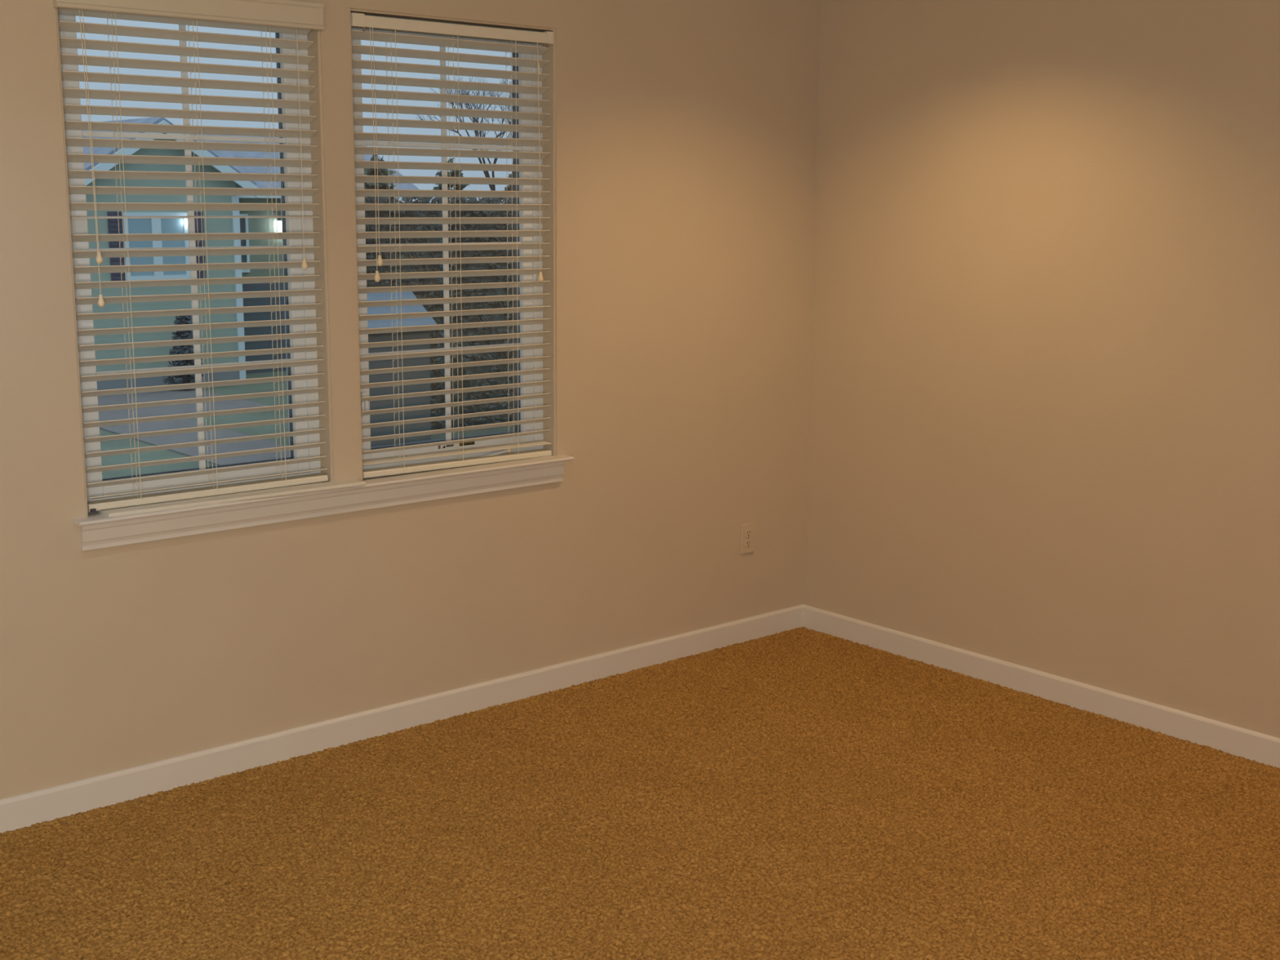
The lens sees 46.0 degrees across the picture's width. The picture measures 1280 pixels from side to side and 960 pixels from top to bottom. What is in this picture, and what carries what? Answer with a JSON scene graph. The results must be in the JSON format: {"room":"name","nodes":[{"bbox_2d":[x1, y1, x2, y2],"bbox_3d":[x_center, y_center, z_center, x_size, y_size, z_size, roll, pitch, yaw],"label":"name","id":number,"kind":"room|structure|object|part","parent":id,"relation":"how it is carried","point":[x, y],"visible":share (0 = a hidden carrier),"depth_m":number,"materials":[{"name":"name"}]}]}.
{"room":"empty bedroom","nodes":[
{"label":"empty bedroom","id":0,"kind":"room"},
{"bbox_2d":[0,0,820,799],"bbox_3d":[-1.698,-0.363,3.837,6.320,2.600,0.160,-9,14,-40],"label":"wall","id":1,"kind":"structure","parent":0,"point":[682,134],"depth_m":4.88,"materials":[{"name":"paint"}]},
{"bbox_2d":[57,14,320,511],"bbox_3d":[-1.259,-0.631,4.209,0.730,1.370,0.085,-9,14,-40],"label":"window","id":2,"kind":"structure","parent":1,"relation":"in","point":[78,226],"depth_m":4.28,"materials":[{"name":"white plastic"}]},
{"bbox_2d":[53,0,328,512],"bbox_3d":[-1.203,-0.626,4.137,0.747,1.366,0.092,-9,14,-40],"label":"window blind","id":3,"kind":"object","parent":2,"relation":"attached to","point":[282,16],"visible":0.98,"depth_m":4.12,"materials":[{"name":"beige plastic"}]},
{"bbox_3d":[-1.416,-0.849,3.877,0.010,0.739,0.014,-9,14,-40],"label":"pull cord","id":4,"kind":"part","parent":3,"relation":"part of","materials":[{"name":"white fabric"}]},
{"bbox_3d":[-1.413,-0.905,3.872,0.009,0.627,0.004,3,11,12],"label":"pull cord","id":5,"kind":"part","parent":3,"relation":"part of","materials":[{"name":"white fabric"}]},
{"bbox_3d":[-1.375,-0.588,4.019,0.002,1.304,0.002,1,11,4],"label":"lift cord","id":6,"kind":"part","parent":3,"relation":"part of","materials":[{"name":"white fabric"}]},
{"bbox_3d":[-1.375,-0.588,4.018,0.002,1.304,0.055,-9,14,-40],"label":"ladder cord","id":7,"kind":"part","parent":3,"relation":"part of","materials":[{"name":"white fabric"}]},
{"bbox_3d":[-1.207,-0.613,4.161,0.002,1.304,0.055,-9,14,-40],"label":"ladder cord","id":8,"kind":"part","parent":3,"relation":"part of","materials":[{"name":"white fabric"}]},
{"bbox_3d":[-1.207,-0.613,4.162,0.002,1.304,0.002,-5,12,-25],"label":"lift cord","id":9,"kind":"part","parent":3,"relation":"part of","materials":[{"name":"white fabric"}]},
{"bbox_3d":[-1.218,0.031,4.278,0.717,0.019,0.050,-9,14,-40],"label":"rail","id":10,"kind":"part","parent":3,"relation":"part of","materials":[{"name":"beige plastic"}]},
{"bbox_3d":[-1.045,-0.637,4.299,0.002,1.304,0.055,-9,14,-40],"label":"ladder cord","id":11,"kind":"part","parent":3,"relation":"part of","materials":[{"name":"white fabric"}]},
{"bbox_3d":[-1.045,-0.637,4.299,0.002,1.304,0.002,1,11,4],"label":"lift cord","id":12,"kind":"part","parent":3,"relation":"part of","materials":[{"name":"white fabric"}]},
{"bbox_3d":[-0.960,-0.959,4.261,0.003,0.656,0.009,-2,11,-14],"label":"pull cord","id":13,"kind":"part","parent":3,"relation":"part of","materials":[{"name":"white fabric"}]},
{"bbox_2d":[73,454,574,551],"bbox_3d":[-0.881,0.051,4.539,1.655,0.085,0.114,-9,14,-40],"label":"trim","id":14,"kind":"structure","parent":1,"relation":"attached to","point":[97,531],"depth_m":4.46,"materials":[{"name":"white paint"}]},
{"bbox_2d":[99,479,365,517],"bbox_3d":[-1.140,0.048,4.283,0.770,0.011,0.071,-8,14,-38],"label":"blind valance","id":15,"kind":"object","parent":14,"relation":"on","point":[240,496],"visible":1,"depth_m":4.25,"materials":[{"name":"white"}]},
{"bbox_2d":[0,604,803,833],"bbox_3d":[-1.697,0.890,3.966,6.200,0.089,0.014,-9,14,-40],"label":"baseboard","id":16,"kind":"structure","parent":1,"relation":"attached to","point":[25,810],"depth_m":4.67,"materials":[{"name":"white paint"}]},
{"bbox_2d":[351,14,543,469],"bbox_3d":[-0.614,-0.725,4.737,0.730,1.370,0.115,-9,14,-40],"label":"window","id":17,"kind":"structure","parent":1,"relation":"in","point":[365,406],"depth_m":4.85,"materials":[{"name":"white plastic"}]},
{"bbox_3d":[-0.839,-0.231,4.592,0.020,0.075,0.028,-9,14,-40],"label":"lock lever","id":18,"kind":"part","parent":17,"relation":"part of","materials":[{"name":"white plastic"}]},
{"bbox_2d":[351,12,553,478],"bbox_3d":[-0.568,-0.712,4.685,0.725,1.364,0.083,-9,14,-40],"label":"window blind","id":19,"kind":"object","parent":17,"relation":"attached to","point":[358,20],"visible":0.95,"depth_m":4.66,"materials":[{"name":"beige plastic"}]},
{"bbox_3d":[-0.780,-0.965,4.413,0.003,0.698,0.015,-5,12,-27],"label":"pull cord","id":20,"kind":"part","parent":19,"relation":"part of","materials":[{"name":"white fabric"}]},
{"bbox_3d":[-0.774,-0.990,4.418,0.008,0.652,0.003,8,13,33],"label":"pull cord","id":21,"kind":"part","parent":19,"relation":"part of","materials":[{"name":"white fabric"}]},
{"bbox_3d":[-0.741,-0.678,4.559,0.002,1.316,0.055,-9,14,-40],"label":"ladder cord","id":22,"kind":"part","parent":19,"relation":"part of","materials":[{"name":"white fabric"}]},
{"bbox_3d":[-0.740,-0.678,4.560,0.002,1.317,0.002,1,11,4],"label":"lift cord","id":23,"kind":"part","parent":19,"relation":"part of","materials":[{"name":"white fabric"}]},
{"bbox_3d":[-0.575,-0.703,4.700,0.002,1.316,0.055,-9,14,-40],"label":"ladder cord","id":24,"kind":"part","parent":19,"relation":"part of","materials":[{"name":"white fabric"}]},
{"bbox_3d":[-0.574,-0.703,4.701,0.002,1.317,0.002,8,13,33],"label":"lift cord","id":25,"kind":"part","parent":19,"relation":"part of","materials":[{"name":"white fabric"}]},
{"bbox_3d":[-0.583,-0.055,4.819,0.717,0.024,0.050,-9,14,-40],"label":"rail","id":26,"kind":"part","parent":19,"relation":"part of","materials":[{"name":"beige plastic"}]},
{"bbox_3d":[-0.410,-0.727,4.840,0.002,1.317,0.055,-9,14,-40],"label":"ladder cord","id":27,"kind":"part","parent":19,"relation":"part of","materials":[{"name":"white fabric"}]},
{"bbox_3d":[-0.410,-0.728,4.840,0.002,1.317,0.002,8,13,33],"label":"lift cord","id":28,"kind":"part","parent":19,"relation":"part of","materials":[{"name":"white fabric"}]},
{"bbox_3d":[-0.323,-1.026,4.808,0.009,0.717,0.004,3,11,15],"label":"pull cord","id":29,"kind":"part","parent":19,"relation":"part of","materials":[{"name":"white fabric"}]},
{"bbox_3d":[-0.481,-0.080,4.931,0.106,0.034,0.028,-9,14,-40],"label":"crank handle","id":30,"kind":"part","parent":17,"relation":"part of","materials":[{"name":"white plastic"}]},
{"bbox_2d":[740,522,755,554],"bbox_3d":[0.407,0.221,5.690,0.070,0.114,0.009,-9,14,-40],"label":"wall outlet","id":31,"kind":"object","parent":1,"relation":"attached to","point":[747,533],"visible":1,"depth_m":5.68,"materials":[{"name":"beige plastic"}]},
{"bbox_2d":[744,539,751,547],"bbox_3d":[0.409,0.240,5.692,0.033,0.027,0.004,-9,14,-40],"label":"receptacle","id":32,"kind":"object","parent":31,"relation":"attached to","point":[748,543],"depth_m":5.69,"materials":[{"name":"white plastic"}]},
{"bbox_2d":[745,529,751,537],"bbox_3d":[0.409,0.202,5.685,0.033,0.027,0.004,-9,14,-40],"label":"receptacle","id":33,"kind":"object","parent":31,"relation":"attached to","point":[748,532],"depth_m":5.68,"materials":[{"name":"white plastic"}]},
{"bbox_2d":[0,626,1279,959],"bbox_3d":[-0.003,1.309,2.047,6.199,0.011,5.199,-9,14,-40],"label":"floor","id":34,"kind":"structure","parent":0,"point":[802,793],"depth_m":3.96,"materials":[{"name":"carpet"}]},
{"bbox_2d":[803,0,1279,737],"bbox_3d":[2.400,-0.328,3.842,0.120,2.600,5.200,-9,14,-40],"label":"wall","id":35,"kind":"structure","parent":0,"point":[1043,416],"depth_m":4.93,"materials":[{"name":"paint"}]},
{"bbox_2d":[802,604,1279,768],"bbox_3d":[2.338,0.913,4.030,0.014,0.089,5.200,-9,14,-40],"label":"baseboard","id":36,"kind":"structure","parent":35,"relation":"attached to","point":[1238,741],"depth_m":5.08,"materials":[{"name":"white paint"}]},
{"label":"outside","id":37,"kind":"structure","parent":0,"visible":0},
{"bbox_2d":[99,370,515,478],"bbox_3d":[-39.520,-8.422,67.152,140.000,0.001,134.000,-9,14,-40],"label":"ground","id":38,"kind":"structure","parent":37,"point":[120,444],"depth_m":28.82,"materials":[{"name":"green plant"}]},
{"bbox_2d":[162,315,204,390],"bbox_3d":[-10.453,-2.904,34.443,0.918,2.007,0.966,-9,14,-40],"label":"shrub","id":39,"kind":"object","parent":38,"relation":"on","point":[187,319],"visible":0.44,"depth_m":34.29,"materials":[{"name":"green plant"}]},
{"bbox_2d":[82,117,418,390],"bbox_3d":[-12.922,-5.894,38.262,13.500,6.160,8.420,-9,14,-40],"label":"house","id":40,"kind":"structure","parent":38,"relation":"on","point":[161,225],"depth_m":35.20,"materials":[{"name":"green"}]},
{"bbox_2d":[106,211,125,280],"bbox_3d":[-11.868,-5.287,34.162,0.320,1.580,0.065,-9,14,-40],"label":"shutter","id":41,"kind":"object","parent":40,"relation":"hanging from","point":[112,224],"depth_m":34.13,"materials":[{"name":"blue"}]},
{"bbox_2d":[194,211,205,278],"bbox_3d":[-10.408,-5.508,35.404,0.340,1.580,0.065,-9,14,-40],"label":"shutter","id":42,"kind":"object","parent":40,"relation":"hanging from","point":[199,220],"depth_m":35.42,"materials":[{"name":"grey"}]},
{"bbox_3d":[-9.448,-3.861,38.189,2.000,2.250,0.060,-9,14,-40],"label":"garage door","id":43,"kind":"part","parent":40,"relation":"part of","materials":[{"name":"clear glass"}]},
{"bbox_2d":[364,154,395,203],"bbox_3d":[-5.500,-3.875,31.271,1.592,5.758,1.653,-9,14,-40],"label":"evergreen tree","id":44,"kind":"object","parent":38,"relation":"on","point":[369,171],"visible":0.02,"depth_m":30.73,"materials":[{"name":"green plant"}]},
{"bbox_2d":[367,291,437,446],"bbox_3d":[-4.602,-1.727,25.410,1.800,2.860,1.700,-9,14,-40],"label":"shed","id":45,"kind":"object","parent":38,"relation":"on","point":[380,337],"visible":0.21,"depth_m":25.06,"materials":[{"name":"grey"}]},
{"bbox_2d":[364,196,515,430],"bbox_3d":[-2.003,-3.487,30.268,10.352,4.601,1.034,-9,14,-40],"label":"hedge","id":46,"kind":"object","parent":38,"relation":"on","point":[469,396],"visible":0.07,"depth_m":28.65,"materials":[{"name":"green plant"}]},
{"bbox_2d":[432,157,469,204],"bbox_3d":[-4.146,-4.085,32.431,1.544,5.607,1.638,-9,14,-40],"label":"evergreen tree","id":47,"kind":"object","parent":38,"relation":"on","point":[458,173],"visible":0.03,"depth_m":31.82,"materials":[{"name":"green plant"}]},
{"bbox_2d":[416,75,512,190],"bbox_3d":[-2.591,-6.181,35.697,3.334,7.853,5.648,6,12,28],"label":"bare tree","id":48,"kind":"object","parent":38,"relation":"on","point":[492,187],"visible":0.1,"depth_m":34.04,"materials":[{"name":"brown plant"}]},
{"bbox_2d":[502,173,513,204],"bbox_3d":[-2.810,-4.145,33.491,1.591,5.488,1.642,-3,11,-17],"label":"evergreen tree","id":49,"kind":"object","parent":38,"relation":"on","point":[508,188],"visible":0.02,"depth_m":33.11,"materials":[{"name":"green plant"}]},
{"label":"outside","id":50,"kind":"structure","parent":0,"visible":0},
{"bbox_2d":[97,389,289,465],"bbox_3d":[-7.968,-1.025,29.182,4.000,0.030,12.200,-9,14,-40],"label":"driveway","id":51,"kind":"structure","parent":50,"point":[116,399],"depth_m":29.20,"materials":[{"name":"concrete"}]}
]}

